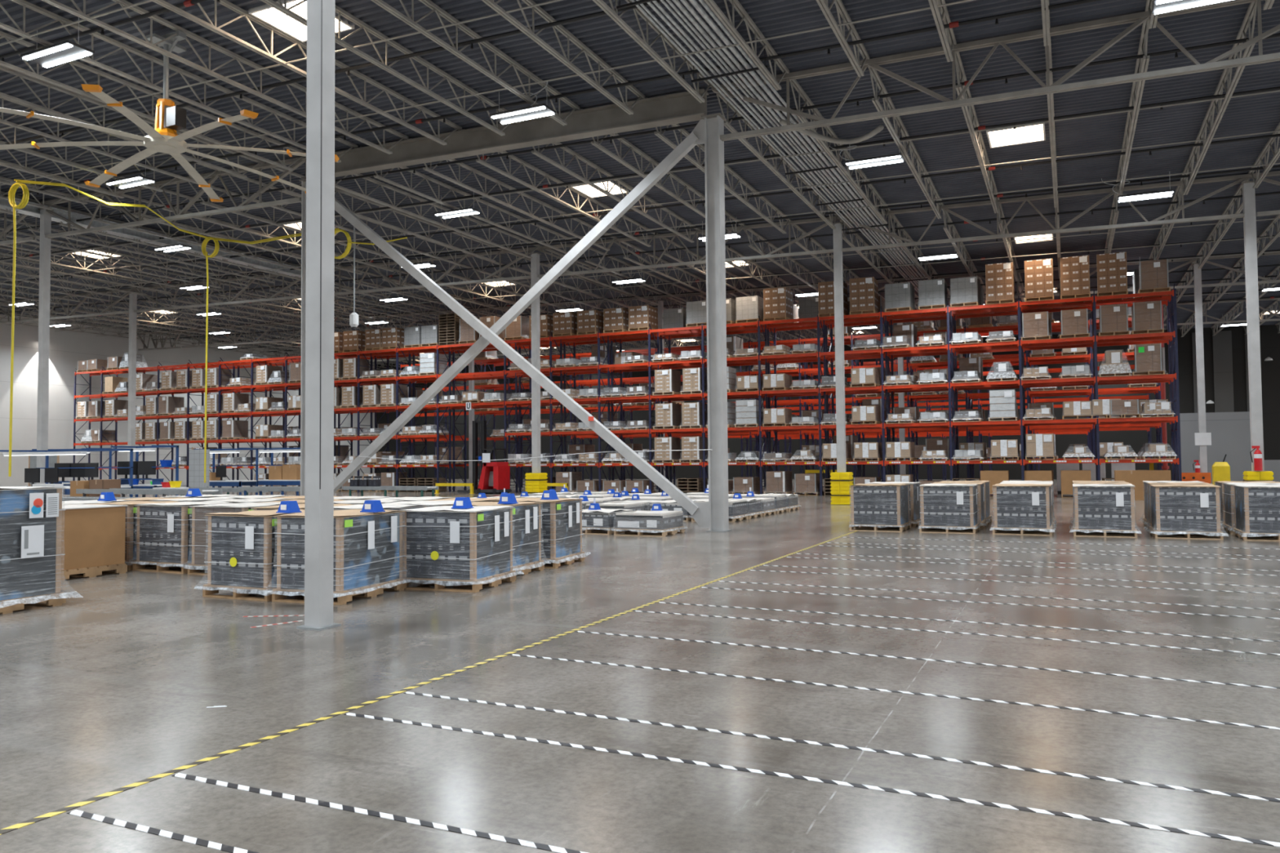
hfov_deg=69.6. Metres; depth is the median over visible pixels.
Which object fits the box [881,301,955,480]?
rack
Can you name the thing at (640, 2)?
hanger
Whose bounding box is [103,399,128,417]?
load
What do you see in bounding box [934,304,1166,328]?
girder
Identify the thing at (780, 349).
load
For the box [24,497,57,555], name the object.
print
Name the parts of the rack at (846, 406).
upright frame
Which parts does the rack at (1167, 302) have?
upright frame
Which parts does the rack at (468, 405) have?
upright frame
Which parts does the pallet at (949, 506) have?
corner post, corner post, corner post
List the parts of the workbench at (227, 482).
leg, rail, leg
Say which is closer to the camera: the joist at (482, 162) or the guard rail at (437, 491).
the joist at (482, 162)
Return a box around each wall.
[0,314,374,486]
[376,324,1279,479]
[1263,459,1279,482]
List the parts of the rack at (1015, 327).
upright frame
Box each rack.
[72,366,117,480]
[100,368,145,484]
[135,361,173,481]
[156,360,204,487]
[186,357,235,488]
[206,359,251,488]
[218,355,266,487]
[237,360,284,469]
[251,352,301,486]
[270,360,298,443]
[285,355,335,473]
[333,346,373,491]
[335,358,352,473]
[338,355,389,473]
[358,343,410,492]
[375,349,426,477]
[396,340,451,491]
[400,360,446,478]
[413,350,466,491]
[435,361,482,477]
[437,335,517,492]
[453,345,532,492]
[474,357,519,488]
[483,362,529,487]
[504,331,563,488]
[508,352,581,471]
[519,342,576,471]
[521,351,592,480]
[550,328,610,491]
[564,335,622,479]
[570,352,621,479]
[582,349,632,480]
[598,324,661,493]
[611,328,671,492]
[613,343,666,488]
[623,346,675,486]
[648,323,708,492]
[656,343,708,478]
[661,332,707,466]
[666,350,706,466]
[675,367,706,478]
[702,315,768,494]
[704,337,758,476]
[706,365,748,476]
[726,324,777,471]
[727,346,766,488]
[742,363,791,471]
[749,333,807,473]
[757,337,814,473]
[759,311,827,495]
[768,324,835,484]
[772,364,818,473]
[785,347,836,476]
[800,330,859,478]
[807,333,865,476]
[813,360,857,477]
[818,306,889,482]
[826,315,895,474]
[830,358,883,482]
[852,333,914,482]
[853,357,899,474]
[858,339,918,482]
[878,374,932,480]
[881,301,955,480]
[887,310,959,480]
[897,358,946,480]
[907,322,971,480]
[912,326,974,480]
[927,389,982,478]
[942,356,991,470]
[948,295,1025,480]
[952,310,1026,470]
[965,324,1031,470]
[970,330,1032,470]
[979,350,1036,470]
[989,353,1039,470]
[1019,289,1100,480]
[1021,304,1097,480]
[1027,314,1095,459]
[1029,328,1092,459]
[1033,346,1092,459]
[1038,348,1089,458]
[1091,317,1163,470]
[1094,283,1182,481]
[1095,289,1175,480]
[1096,324,1159,470]
[1097,364,1151,470]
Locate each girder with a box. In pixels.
[0,194,301,278]
[0,208,36,245]
[0,288,133,324]
[35,156,305,239]
[132,273,301,312]
[137,330,181,350]
[181,321,301,347]
[273,351,301,365]
[301,88,709,178]
[333,311,471,332]
[334,247,537,295]
[368,355,419,361]
[447,343,573,358]
[471,296,659,316]
[534,216,838,277]
[576,337,706,352]
[659,279,898,319]
[711,0,1279,141]
[746,316,934,341]
[838,173,1250,251]
[898,257,1197,304]
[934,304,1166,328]
[1176,296,1279,325]
[1196,252,1279,287]
[1249,170,1279,216]
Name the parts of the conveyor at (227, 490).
rail, rail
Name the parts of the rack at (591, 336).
upright frame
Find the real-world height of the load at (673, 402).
0.700 m
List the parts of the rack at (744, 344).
upright frame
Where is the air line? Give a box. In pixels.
[13,179,339,244]
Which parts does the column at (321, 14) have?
plate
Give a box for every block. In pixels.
[97,492,116,501]
[185,488,202,496]
[275,500,302,513]
[360,500,385,512]
[451,497,473,508]
[476,493,487,497]
[497,493,518,503]
[520,491,528,496]
[540,490,559,499]
[560,484,568,492]
[579,495,588,501]
[583,486,591,494]
[587,497,600,510]
[606,488,614,493]
[613,488,621,497]
[621,487,629,495]
[631,488,639,492]
[631,494,639,499]
[644,485,651,493]
[650,503,662,511]
[660,491,669,496]
[704,484,708,493]
[732,493,742,498]
[746,487,755,496]
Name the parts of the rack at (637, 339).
upright frame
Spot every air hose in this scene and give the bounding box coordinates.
[8,182,29,476]
[201,236,219,483]
[334,229,407,258]
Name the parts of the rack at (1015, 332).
upright frame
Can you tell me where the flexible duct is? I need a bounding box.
[779,118,884,144]
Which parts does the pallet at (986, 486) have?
corner post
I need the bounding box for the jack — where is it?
[1212,454,1230,485]
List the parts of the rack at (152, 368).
upright frame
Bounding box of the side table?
[152,487,188,497]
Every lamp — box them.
[2,451,87,456]
[117,448,155,451]
[209,450,239,453]
[258,449,300,452]
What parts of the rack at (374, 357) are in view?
upright frame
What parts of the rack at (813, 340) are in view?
upright frame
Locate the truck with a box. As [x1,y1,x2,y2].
[457,420,511,493]
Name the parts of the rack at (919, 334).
upright frame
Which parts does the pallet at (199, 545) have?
corner post, corner post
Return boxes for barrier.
[1181,472,1211,484]
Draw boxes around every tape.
[0,530,857,835]
[66,809,257,852]
[171,773,586,852]
[249,620,302,627]
[343,712,1279,847]
[403,691,1279,802]
[510,653,1279,729]
[577,631,1279,688]
[634,610,1279,655]
[657,602,1279,641]
[700,586,1279,618]
[720,581,1279,609]
[749,569,1279,594]
[762,564,1275,586]
[786,556,1274,575]
[800,553,1279,571]
[819,545,1271,559]
[840,542,1279,556]
[852,537,1279,549]
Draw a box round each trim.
[1191,332,1197,413]
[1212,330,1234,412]
[1244,332,1249,411]
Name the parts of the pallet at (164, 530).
corner post, corner post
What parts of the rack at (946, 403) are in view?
upright frame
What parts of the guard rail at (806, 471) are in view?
rail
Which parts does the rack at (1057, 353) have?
upright frame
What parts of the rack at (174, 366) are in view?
upright frame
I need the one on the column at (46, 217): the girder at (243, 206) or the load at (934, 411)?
the girder at (243, 206)
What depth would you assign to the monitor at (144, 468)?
28.42 m
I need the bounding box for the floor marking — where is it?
[242,614,304,617]
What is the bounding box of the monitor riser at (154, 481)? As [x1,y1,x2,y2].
[120,478,164,484]
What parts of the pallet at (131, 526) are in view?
corner post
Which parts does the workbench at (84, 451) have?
leg, rail, leg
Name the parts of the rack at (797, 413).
upright frame, upright frame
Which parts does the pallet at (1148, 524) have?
corner post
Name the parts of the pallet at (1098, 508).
corner post, corner post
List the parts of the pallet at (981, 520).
corner post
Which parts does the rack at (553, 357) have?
upright frame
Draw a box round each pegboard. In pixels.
[27,455,59,486]
[188,448,209,494]
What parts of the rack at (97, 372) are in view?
upright frame, upright frame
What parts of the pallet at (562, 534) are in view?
corner post, corner post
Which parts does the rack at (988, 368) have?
upright frame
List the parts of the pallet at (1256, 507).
corner post, corner post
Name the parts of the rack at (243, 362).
upright frame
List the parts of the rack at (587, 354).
upright frame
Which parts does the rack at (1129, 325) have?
upright frame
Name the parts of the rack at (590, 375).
upright frame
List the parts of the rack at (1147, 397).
upright frame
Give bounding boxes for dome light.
[1206,400,1213,404]
[1264,356,1272,360]
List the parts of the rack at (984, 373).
upright frame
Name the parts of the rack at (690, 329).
upright frame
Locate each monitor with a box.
[24,468,39,486]
[44,467,58,484]
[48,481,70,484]
[54,462,71,481]
[70,462,84,480]
[84,462,98,479]
[117,461,128,479]
[128,461,138,479]
[137,461,155,479]
[215,466,226,480]
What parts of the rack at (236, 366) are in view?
upright frame, upright frame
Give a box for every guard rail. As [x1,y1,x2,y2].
[434,483,475,493]
[546,483,568,489]
[804,470,836,473]
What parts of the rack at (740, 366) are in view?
upright frame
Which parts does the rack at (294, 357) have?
upright frame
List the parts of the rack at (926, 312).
upright frame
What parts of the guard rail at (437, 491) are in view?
post, rail, post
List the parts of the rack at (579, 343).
upright frame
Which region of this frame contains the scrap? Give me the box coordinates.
[206,705,226,707]
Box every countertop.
[30,485,132,488]
[120,484,161,486]
[209,480,257,481]
[257,479,300,480]
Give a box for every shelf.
[35,466,131,468]
[151,466,177,467]
[209,465,257,466]
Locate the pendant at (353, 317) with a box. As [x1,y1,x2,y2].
[349,226,358,328]
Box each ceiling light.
[8,291,35,306]
[20,17,94,67]
[49,323,71,327]
[105,160,155,188]
[153,244,191,252]
[178,284,209,290]
[195,306,222,315]
[208,322,231,334]
[217,345,237,348]
[364,312,389,324]
[378,285,408,302]
[400,252,436,268]
[434,195,480,218]
[489,91,555,124]
[555,306,583,311]
[611,271,645,284]
[697,221,741,241]
[795,284,817,297]
[844,135,904,168]
[851,325,877,329]
[917,252,958,261]
[1013,234,1053,244]
[1117,177,1174,202]
[1127,260,1140,275]
[1151,0,1230,14]
[1220,315,1246,326]
[1261,275,1279,291]
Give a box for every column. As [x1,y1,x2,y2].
[35,208,53,484]
[127,293,137,495]
[296,0,341,631]
[298,178,306,496]
[468,313,475,488]
[528,252,541,473]
[657,299,665,490]
[701,112,731,532]
[832,222,846,472]
[897,319,905,474]
[1191,262,1211,472]
[1240,180,1264,471]
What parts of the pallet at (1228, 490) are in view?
corner post, corner post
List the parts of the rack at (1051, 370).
upright frame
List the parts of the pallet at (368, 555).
corner post, corner post, corner post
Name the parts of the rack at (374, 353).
upright frame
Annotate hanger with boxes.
[616,0,654,9]
[691,48,767,82]
[785,151,844,174]
[816,195,870,205]
[841,223,888,231]
[862,246,902,250]
[893,269,932,282]
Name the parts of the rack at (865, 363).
upright frame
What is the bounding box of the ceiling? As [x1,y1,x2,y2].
[0,0,1279,364]
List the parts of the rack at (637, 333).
upright frame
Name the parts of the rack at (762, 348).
upright frame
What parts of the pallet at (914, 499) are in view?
corner post, corner post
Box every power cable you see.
[523,81,547,106]
[828,142,856,159]
[1101,178,1129,194]
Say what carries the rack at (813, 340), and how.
on the floor
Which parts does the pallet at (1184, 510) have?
corner post, corner post, corner post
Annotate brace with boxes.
[333,119,704,493]
[334,197,709,528]
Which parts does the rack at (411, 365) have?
upright frame, upright frame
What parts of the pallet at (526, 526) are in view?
corner post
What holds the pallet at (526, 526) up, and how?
on the floor
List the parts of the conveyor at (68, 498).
rail, rail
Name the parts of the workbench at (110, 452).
rail, leg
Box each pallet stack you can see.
[399,477,428,492]
[417,477,446,492]
[438,313,466,347]
[677,478,707,493]
[823,478,853,495]
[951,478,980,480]
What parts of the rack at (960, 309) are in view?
upright frame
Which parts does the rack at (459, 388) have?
upright frame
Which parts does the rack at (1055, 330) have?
upright frame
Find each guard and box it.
[524,472,547,493]
[830,471,853,504]
[1243,471,1274,481]
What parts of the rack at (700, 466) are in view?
upright frame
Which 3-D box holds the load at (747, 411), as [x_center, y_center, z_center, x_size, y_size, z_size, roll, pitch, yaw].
[4.759,-0.550,39.891,1.096,1.180,1.276,-1,-2,25]
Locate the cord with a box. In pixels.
[359,448,711,461]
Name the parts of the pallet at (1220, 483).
corner post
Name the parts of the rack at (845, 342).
upright frame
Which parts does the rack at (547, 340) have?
upright frame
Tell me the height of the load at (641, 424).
0.424 m
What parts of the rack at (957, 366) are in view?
upright frame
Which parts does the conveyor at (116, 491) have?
rail, rail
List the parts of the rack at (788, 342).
upright frame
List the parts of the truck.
mast chain, seat panel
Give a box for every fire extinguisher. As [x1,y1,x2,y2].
[1192,460,1199,472]
[1249,445,1262,471]
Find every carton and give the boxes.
[70,480,88,496]
[88,479,120,497]
[209,472,220,480]
[268,466,282,479]
[282,464,300,479]
[350,475,359,486]
[359,475,368,486]
[368,475,380,486]
[1114,470,1148,500]
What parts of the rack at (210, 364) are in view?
upright frame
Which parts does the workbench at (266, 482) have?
leg, rail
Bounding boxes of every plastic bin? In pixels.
[127,479,139,484]
[159,460,173,466]
[160,482,170,487]
[168,480,182,487]
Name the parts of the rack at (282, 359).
upright frame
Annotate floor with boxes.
[0,479,1279,852]
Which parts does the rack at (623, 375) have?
upright frame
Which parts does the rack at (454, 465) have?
upright frame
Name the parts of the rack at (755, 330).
upright frame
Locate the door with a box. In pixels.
[1179,411,1251,484]
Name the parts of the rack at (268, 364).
upright frame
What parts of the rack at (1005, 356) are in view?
upright frame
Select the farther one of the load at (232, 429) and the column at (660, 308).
the load at (232, 429)
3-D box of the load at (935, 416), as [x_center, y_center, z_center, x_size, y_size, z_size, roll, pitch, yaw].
[11.732,-0.352,36.647,1.177,0.424,1.311,-2,-2,26]
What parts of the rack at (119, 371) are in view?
upright frame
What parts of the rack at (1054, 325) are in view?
upright frame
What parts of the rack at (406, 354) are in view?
upright frame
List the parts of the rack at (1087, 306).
upright frame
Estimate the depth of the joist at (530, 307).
52.34 m
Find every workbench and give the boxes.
[0,448,133,497]
[31,448,111,485]
[111,444,178,497]
[193,448,257,495]
[257,447,300,494]
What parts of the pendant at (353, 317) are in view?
cord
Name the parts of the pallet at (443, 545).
corner post, corner post, corner post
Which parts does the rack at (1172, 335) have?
upright frame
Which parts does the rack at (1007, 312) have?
upright frame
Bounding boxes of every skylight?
[71,248,122,258]
[150,310,177,314]
[248,0,354,42]
[283,221,336,228]
[484,280,516,287]
[570,180,629,198]
[675,338,699,342]
[725,260,751,267]
[986,122,1045,147]
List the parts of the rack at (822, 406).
upright frame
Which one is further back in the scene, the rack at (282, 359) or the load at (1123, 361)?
the rack at (282, 359)
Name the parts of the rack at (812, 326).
upright frame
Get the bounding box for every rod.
[0,0,151,45]
[0,0,561,129]
[0,0,974,185]
[0,89,1279,261]
[0,130,1279,281]
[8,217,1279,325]
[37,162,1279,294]
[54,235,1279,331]
[96,251,1279,336]
[214,289,1279,351]
[249,298,1279,354]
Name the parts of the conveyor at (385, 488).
rail, rail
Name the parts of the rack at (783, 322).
upright frame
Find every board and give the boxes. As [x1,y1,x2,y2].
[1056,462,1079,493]
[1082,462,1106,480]
[1111,462,1135,480]
[1149,462,1153,470]
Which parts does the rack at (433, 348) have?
upright frame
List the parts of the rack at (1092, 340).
upright frame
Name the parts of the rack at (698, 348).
upright frame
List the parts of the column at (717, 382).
cap plate, plate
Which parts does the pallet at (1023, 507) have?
corner post, corner post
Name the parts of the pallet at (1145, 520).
corner post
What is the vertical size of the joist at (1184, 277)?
0.625 m
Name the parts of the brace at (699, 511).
gusset plate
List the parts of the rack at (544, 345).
upright frame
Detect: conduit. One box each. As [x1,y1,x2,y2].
[631,0,851,228]
[635,0,854,227]
[647,1,918,293]
[652,0,918,290]
[660,0,918,285]
[666,0,918,284]
[672,0,919,281]
[680,0,922,280]
[688,0,925,279]
[698,0,928,279]
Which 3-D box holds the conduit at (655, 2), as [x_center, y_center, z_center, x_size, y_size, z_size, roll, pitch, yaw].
[4.680,-6.902,25.087,0.060,0.060,41.000,-1,-2,25]
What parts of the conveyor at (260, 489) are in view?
rail, rail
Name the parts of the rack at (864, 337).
upright frame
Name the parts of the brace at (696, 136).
gusset plate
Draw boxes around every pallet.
[0,486,83,613]
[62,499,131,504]
[90,501,188,570]
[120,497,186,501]
[129,501,239,573]
[151,497,238,502]
[160,494,242,497]
[183,502,280,575]
[194,509,340,601]
[200,497,292,502]
[212,494,285,498]
[250,503,354,510]
[259,499,343,503]
[262,509,413,604]
[263,496,340,499]
[333,496,388,500]
[333,499,409,504]
[333,504,426,511]
[364,496,449,501]
[381,500,454,506]
[401,505,524,592]
[424,497,500,502]
[441,502,551,578]
[492,497,591,568]
[515,495,565,497]
[528,492,570,495]
[556,494,576,497]
[572,494,613,497]
[574,491,618,494]
[582,500,603,509]
[582,508,632,534]
[586,502,642,511]
[587,497,619,502]
[595,497,631,501]
[609,500,661,511]
[611,510,688,537]
[621,496,656,497]
[625,493,662,496]
[626,497,673,500]
[648,499,700,521]
[684,492,708,495]
[688,495,733,498]
[689,499,749,522]
[690,498,708,500]
[728,497,763,519]
[741,493,787,514]
[742,497,777,516]
[760,493,800,511]
[848,483,911,532]
[865,481,921,527]
[918,483,980,533]
[931,482,991,528]
[939,480,991,524]
[989,484,1056,535]
[998,482,1056,530]
[1001,480,1055,520]
[1069,484,1141,537]
[1070,480,1126,524]
[1071,482,1136,532]
[1139,480,1204,526]
[1143,484,1229,540]
[1146,482,1209,533]
[1214,480,1279,529]
[1221,482,1279,535]
[1230,484,1279,541]
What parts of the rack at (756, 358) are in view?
upright frame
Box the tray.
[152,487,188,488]
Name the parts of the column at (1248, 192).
cap plate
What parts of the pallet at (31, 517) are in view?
corner post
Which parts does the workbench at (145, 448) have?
leg, rail, leg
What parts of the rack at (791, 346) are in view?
upright frame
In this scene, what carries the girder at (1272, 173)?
attached to the ceiling
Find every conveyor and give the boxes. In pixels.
[62,496,143,501]
[75,488,222,497]
[180,487,280,495]
[237,486,300,496]
[342,485,438,497]
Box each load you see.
[75,401,88,419]
[76,360,95,373]
[80,429,99,443]
[86,359,114,373]
[87,400,108,418]
[89,430,115,443]
[102,376,127,394]
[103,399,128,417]
[106,356,128,371]
[114,382,128,393]
[114,408,137,417]
[119,352,147,368]
[135,405,150,417]
[135,422,149,441]
[136,373,157,391]
[143,382,164,391]
[143,422,164,441]
[144,396,162,416]
[157,395,183,415]
[158,422,178,441]
[160,371,180,391]
[171,456,186,466]
[172,407,191,415]
[173,421,201,440]
[175,369,195,390]
[189,405,208,414]
[190,368,209,388]
[191,420,209,440]
[191,447,217,465]
[204,368,231,387]
[204,394,227,413]
[204,420,225,439]
[209,453,231,465]
[219,457,246,465]
[221,420,249,439]
[222,392,248,413]
[226,377,255,386]
[233,457,255,465]
[235,403,261,413]
[240,354,266,361]
[252,457,281,466]
[254,364,282,385]
[254,396,283,412]
[254,424,283,439]
[254,473,268,486]
[266,370,294,384]
[268,401,288,411]
[268,484,284,486]
[269,430,292,438]
[269,457,288,465]
[285,429,300,438]
[286,456,300,464]
[287,395,300,410]
[288,362,301,382]
[288,426,298,431]
[288,445,298,456]
[333,332,352,355]
[333,358,342,380]
[333,386,346,408]
[333,428,346,436]
[333,456,349,465]
[333,473,346,491]
[335,444,348,464]
[340,386,366,408]
[340,428,367,436]
[341,357,368,380]
[341,427,367,436]
[341,478,367,491]
[342,330,364,354]
[342,456,366,465]
[359,370,381,378]
[360,427,385,436]
[361,384,384,407]
[363,453,391,465]
[363,473,391,492]
[364,328,394,352]
[377,369,404,377]
[377,423,404,435]
[377,451,405,464]
[378,383,406,406]
[379,426,404,435]
[379,472,406,492]
[380,455,405,464]
[381,327,408,351]
[399,455,424,464]
[400,365,419,377]
[400,397,417,405]
[400,426,424,435]
[404,326,430,350]
[406,386,422,398]
[416,389,442,397]
[417,425,448,435]
[417,455,448,464]
[418,352,447,375]
[421,324,439,348]
[426,395,444,404]
[435,446,463,464]
[439,395,462,404]
[458,318,479,343]
[462,391,487,393]
[462,392,484,403]
[474,347,497,359]
[474,378,497,385]
[474,408,498,411]
[479,315,508,343]
[481,392,511,402]
[489,429,515,437]
[504,315,528,342]
[505,453,531,463]
[507,423,531,432]
[508,392,531,401]
[509,363,531,370]
[517,377,528,383]
[522,418,549,431]
[524,358,548,363]
[528,314,555,341]
[528,453,558,463]
[529,423,558,432]
[540,360,558,368]
[540,391,553,399]
[544,382,571,399]
[546,405,566,408]
[546,476,558,492]
[552,311,577,338]
[552,422,578,431]
[553,388,582,399]
[553,453,582,463]
[555,358,581,368]
[555,471,583,492]
[568,444,595,462]
[575,422,604,431]
[575,453,605,463]
[575,480,603,492]
[576,388,603,398]
[577,309,604,337]
[577,356,608,366]
[579,404,598,407]
[591,345,616,364]
[591,412,617,430]
[600,386,626,397]
[600,453,630,462]
[602,480,631,493]
[603,306,633,335]
[604,421,630,430]
[613,402,636,406]
[614,351,642,364]
[614,443,642,462]
[621,355,653,364]
[623,386,656,396]
[623,420,656,430]
[624,452,656,462]
[625,480,655,493]
[628,305,657,333]
[635,395,655,405]
[638,382,654,395]
[652,353,679,362]
[652,436,682,462]
[653,368,680,395]
[653,403,683,429]
[663,307,692,335]
[664,400,683,404]
[678,350,706,360]
[679,436,707,462]
[680,367,707,394]
[680,402,707,428]
[686,300,706,329]
[705,453,736,462]
[706,401,736,427]
[707,480,733,493]
[725,297,736,327]
[726,336,742,354]
[726,348,735,357]
[726,366,736,392]
[732,476,763,494]
[733,348,764,357]
[734,400,763,427]
[734,451,764,462]
[735,295,765,326]
[736,375,763,391]
[751,364,777,371]
[754,451,775,461]
[760,453,791,462]
[761,344,791,355]
[762,373,791,391]
[762,408,791,426]
[763,287,793,324]
[764,471,795,493]
[771,413,800,426]
[776,363,801,369]
[780,304,798,328]
[789,379,817,390]
[790,417,818,426]
[790,449,819,462]
[791,343,822,354]
[793,473,824,495]
[799,296,822,326]
[800,409,829,425]
[800,444,830,461]
[817,280,848,319]
[817,376,850,388]
[819,413,851,425]
[822,443,852,461]
[827,326,851,337]
[827,360,851,367]
[831,435,860,461]
[847,296,854,323]
[849,276,879,318]
[850,367,880,387]
[851,338,880,350]
[851,405,881,424]
[853,442,882,461]
[853,476,880,484]
[855,386,881,397]
[859,450,892,460]
[860,398,886,423]
[863,295,884,322]
[863,366,885,386]
[880,335,911,348]
[883,374,913,386]
[884,282,915,315]
[884,384,906,396]
[884,441,915,461]
[885,413,916,423]
[885,474,913,482]
[891,374,918,385]
[892,407,919,422]
[893,324,917,346]
[910,355,936,363]
[911,320,935,331]
[911,371,937,395]
[914,444,933,460]
[915,335,946,346]
[916,373,947,384]
[917,412,949,422]
[918,278,947,313]
[918,480,941,493]
[919,450,949,461]
[923,331,947,344]
[924,368,951,383]
[924,409,949,422]
[924,438,950,460]
[937,315,962,329]
[938,354,962,361]
[939,390,964,394]
[949,332,982,344]
[950,276,980,311]
[951,370,984,382]
[951,410,985,422]
[951,449,986,460]
[958,284,983,315]
[958,408,986,421]
[958,442,987,460]
[959,356,982,382]
[968,307,993,328]
[970,352,995,359]
[980,470,1008,497]
[985,262,1015,308]
[985,330,1017,342]
[986,361,1018,382]
[986,447,996,459]
[988,389,1017,421]
[990,439,1019,460]
[991,404,1019,420]
[993,442,1020,459]
[995,315,1017,326]
[1000,444,1021,459]
[1020,366,1051,380]
[1021,311,1050,340]
[1022,408,1053,420]
[1024,258,1054,306]
[1024,470,1053,497]
[1025,433,1055,460]
[1026,402,1055,419]
[1030,349,1055,357]
[1030,377,1057,391]
[1032,434,1057,459]
[1048,311,1054,322]
[1048,320,1051,338]
[1058,364,1093,378]
[1059,278,1085,308]
[1059,308,1089,338]
[1060,255,1090,302]
[1060,470,1091,497]
[1062,346,1087,355]
[1062,376,1088,390]
[1062,400,1091,419]
[1062,446,1094,459]
[1063,444,1091,459]
[1091,398,1122,418]
[1095,309,1099,319]
[1096,251,1128,300]
[1097,303,1129,336]
[1097,350,1132,377]
[1098,416,1119,417]
[1099,360,1128,376]
[1099,442,1124,458]
[1102,445,1137,459]
[1107,399,1140,418]
[1126,330,1134,352]
[1127,306,1131,317]
[1127,374,1155,387]
[1129,300,1164,334]
[1131,342,1164,375]
[1133,269,1163,301]
[1137,258,1170,297]
[1137,443,1171,458]
[1138,399,1168,417]
[1140,401,1175,417]
[1140,444,1177,459]
[1142,346,1168,374]
[1147,470,1170,480]
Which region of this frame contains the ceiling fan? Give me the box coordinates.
[0,30,339,202]
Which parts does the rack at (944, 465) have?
upright frame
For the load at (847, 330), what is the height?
0.550 m
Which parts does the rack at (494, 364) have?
upright frame, upright frame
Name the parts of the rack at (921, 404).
upright frame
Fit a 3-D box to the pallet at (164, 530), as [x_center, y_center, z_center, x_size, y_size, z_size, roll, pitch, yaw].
[-6.693,1.621,13.697,1.169,0.967,1.142,-2,-2,26]
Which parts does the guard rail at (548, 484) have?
rail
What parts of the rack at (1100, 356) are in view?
upright frame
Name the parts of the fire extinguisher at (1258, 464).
handle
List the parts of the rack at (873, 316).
upright frame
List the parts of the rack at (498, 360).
upright frame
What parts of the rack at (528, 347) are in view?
upright frame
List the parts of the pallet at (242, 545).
corner post, corner post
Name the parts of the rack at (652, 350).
upright frame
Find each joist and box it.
[0,0,358,162]
[0,31,306,170]
[0,65,265,177]
[0,96,220,184]
[0,120,182,191]
[0,140,135,198]
[0,159,106,204]
[0,176,72,209]
[0,191,37,215]
[0,216,258,285]
[0,227,232,288]
[0,237,206,290]
[0,246,182,293]
[0,254,159,295]
[0,262,135,297]
[0,270,112,299]
[0,277,90,302]
[0,283,67,303]
[0,288,39,306]
[0,293,31,307]
[0,303,181,337]
[0,307,164,338]
[0,311,146,339]
[16,212,281,283]
[19,303,198,336]
[31,297,217,334]
[41,0,408,154]
[48,204,301,279]
[55,297,234,333]
[75,296,254,332]
[80,199,342,271]
[97,293,274,331]
[115,193,373,274]
[117,291,293,329]
[139,288,301,327]
[151,0,462,145]
[151,186,397,271]
[155,333,285,356]
[159,284,301,322]
[170,332,299,355]
[182,282,350,325]
[188,182,433,268]
[188,330,301,354]
[208,329,301,351]
[211,282,378,322]
[226,328,301,347]
[227,174,467,265]
[236,280,399,322]
[240,327,301,344]
[260,0,510,135]
[260,326,301,339]
[262,276,423,320]
[271,166,504,262]
[279,324,301,336]
[288,351,383,369]
[292,278,447,319]
[333,323,368,332]
[334,173,540,257]
[334,274,471,313]
[339,320,388,331]
[342,266,496,315]
[358,146,577,253]
[360,318,411,329]
[368,355,419,364]
[368,357,418,364]
[368,358,413,368]
[368,359,395,368]
[370,0,580,125]
[373,262,515,311]
[382,316,430,328]
[404,315,438,326]
[409,137,617,250]
[423,266,548,312]
[427,314,438,324]
[437,256,575,308]
[462,128,657,246]
[472,256,603,309]
[477,311,502,316]
[481,0,644,114]
[496,348,553,356]
[506,252,632,306]
[517,345,568,355]
[526,306,551,315]
[527,346,585,355]
[531,142,700,242]
[540,245,662,305]
[545,345,591,353]
[565,343,595,350]
[577,108,744,238]
[583,246,693,302]
[583,342,633,348]
[592,0,715,102]
[604,338,651,350]
[607,301,628,309]
[617,237,706,294]
[626,337,680,356]
[635,299,668,309]
[642,97,791,233]
[647,338,693,346]
[657,233,757,296]
[666,297,686,308]
[671,337,700,345]
[695,295,706,301]
[700,229,791,289]
[704,0,789,90]
[715,93,839,229]
[726,333,757,342]
[727,293,790,331]
[742,329,778,342]
[745,224,825,291]
[769,328,799,340]
[789,79,890,224]
[791,224,859,284]
[792,288,804,302]
[794,328,835,351]
[816,0,870,76]
[837,215,898,284]
[851,325,872,335]
[867,66,943,218]
[876,324,890,333]
[889,209,937,279]
[899,281,933,324]
[928,0,956,62]
[934,320,939,328]
[937,278,964,322]
[942,209,977,276]
[955,51,999,213]
[965,318,983,339]
[977,275,996,320]
[998,203,1018,280]
[1017,272,1025,306]
[1040,0,1050,46]
[1044,35,1057,207]
[1054,200,1061,278]
[1104,191,1119,253]
[1115,19,1150,201]
[1145,0,1158,28]
[1148,180,1182,260]
[1163,305,1167,322]
[1176,260,1196,303]
[1179,299,1205,337]
[1180,1,1257,195]
[1195,173,1249,268]
[1204,257,1244,310]
[1210,297,1243,336]
[1242,299,1279,334]
[1243,263,1279,307]
[1248,122,1279,188]
[1256,214,1279,258]
[1263,0,1274,9]
[1275,321,1279,333]
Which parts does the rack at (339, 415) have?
upright frame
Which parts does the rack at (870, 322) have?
upright frame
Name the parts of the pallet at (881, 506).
corner post, corner post, corner post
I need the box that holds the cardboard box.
[61,504,128,581]
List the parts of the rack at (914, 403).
upright frame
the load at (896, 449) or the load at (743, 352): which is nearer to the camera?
the load at (896, 449)
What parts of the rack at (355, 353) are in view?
upright frame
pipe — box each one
[0,0,220,62]
[0,32,1279,234]
[0,86,1279,260]
[0,191,1279,313]
[3,0,1100,196]
[4,0,671,144]
[4,133,1279,283]
[24,214,1275,322]
[69,164,1279,293]
[76,235,1279,329]
[125,249,1279,333]
[154,264,1279,340]
[191,275,1277,344]
[226,288,1262,349]
[259,296,1279,352]
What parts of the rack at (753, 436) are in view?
upright frame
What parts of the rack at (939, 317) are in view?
upright frame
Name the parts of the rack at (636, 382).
upright frame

